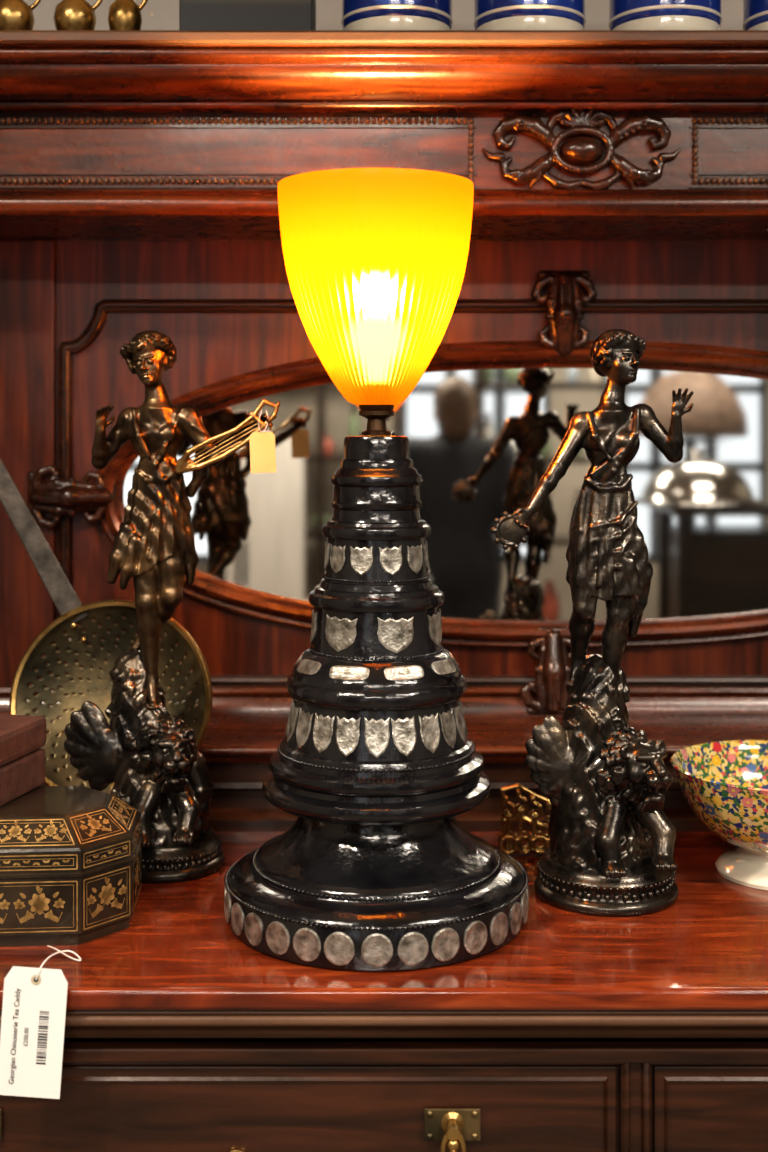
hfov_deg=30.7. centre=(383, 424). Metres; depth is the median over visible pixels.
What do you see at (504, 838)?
stand
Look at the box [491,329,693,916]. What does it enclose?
figurine
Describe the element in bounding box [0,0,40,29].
goblet
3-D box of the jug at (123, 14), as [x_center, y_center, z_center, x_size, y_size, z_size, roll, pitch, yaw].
[-0.352,-0.571,1.905,0.047,0.090,0.047,0,0,45]
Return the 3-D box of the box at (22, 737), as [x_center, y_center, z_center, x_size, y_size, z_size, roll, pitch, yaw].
[-0.547,0.408,1.715,0.219,0.086,0.154,0,0,14]
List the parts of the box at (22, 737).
lid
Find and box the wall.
[23,0,742,29]
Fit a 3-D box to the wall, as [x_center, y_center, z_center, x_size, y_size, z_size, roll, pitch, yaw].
[0.550,0.091,2.390,5.860,3.020,0.080,0,0,0]
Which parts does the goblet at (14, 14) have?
handle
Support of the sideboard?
on the floor
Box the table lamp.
[224,168,528,971]
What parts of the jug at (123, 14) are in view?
handle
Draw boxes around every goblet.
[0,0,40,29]
[53,0,102,29]
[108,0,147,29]
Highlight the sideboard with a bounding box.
[0,30,767,1151]
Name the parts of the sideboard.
handle plate, drawer, table edge moulding, frieze moulding, cornice, rail, panel, panel moulding, frieze rail, handle post, handle plate, drawer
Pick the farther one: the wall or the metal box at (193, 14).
the wall
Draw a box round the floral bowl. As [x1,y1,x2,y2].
[670,740,767,890]
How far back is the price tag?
1.45 m
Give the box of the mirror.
[98,340,767,647]
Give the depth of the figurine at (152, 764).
1.85 m
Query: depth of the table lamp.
1.60 m
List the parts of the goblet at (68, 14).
handle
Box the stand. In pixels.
[498,783,550,855]
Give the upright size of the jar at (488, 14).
0.200 m
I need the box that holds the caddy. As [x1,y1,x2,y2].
[0,786,142,946]
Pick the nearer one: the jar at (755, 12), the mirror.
the jar at (755, 12)
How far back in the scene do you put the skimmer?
2.02 m
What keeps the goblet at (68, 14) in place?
on the sideboard
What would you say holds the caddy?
on the sideboard
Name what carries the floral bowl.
on the sideboard
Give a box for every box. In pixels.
[0,714,45,805]
[179,0,315,29]
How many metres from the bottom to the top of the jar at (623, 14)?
0.200 m
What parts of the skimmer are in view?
flat handle, perforated dish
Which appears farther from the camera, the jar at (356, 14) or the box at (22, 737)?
the jar at (356, 14)
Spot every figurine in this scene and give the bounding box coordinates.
[64,330,279,882]
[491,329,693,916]
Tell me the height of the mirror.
0.495 m
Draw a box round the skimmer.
[0,458,211,793]
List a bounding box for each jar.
[341,0,452,29]
[474,0,585,29]
[609,0,721,29]
[743,0,767,29]

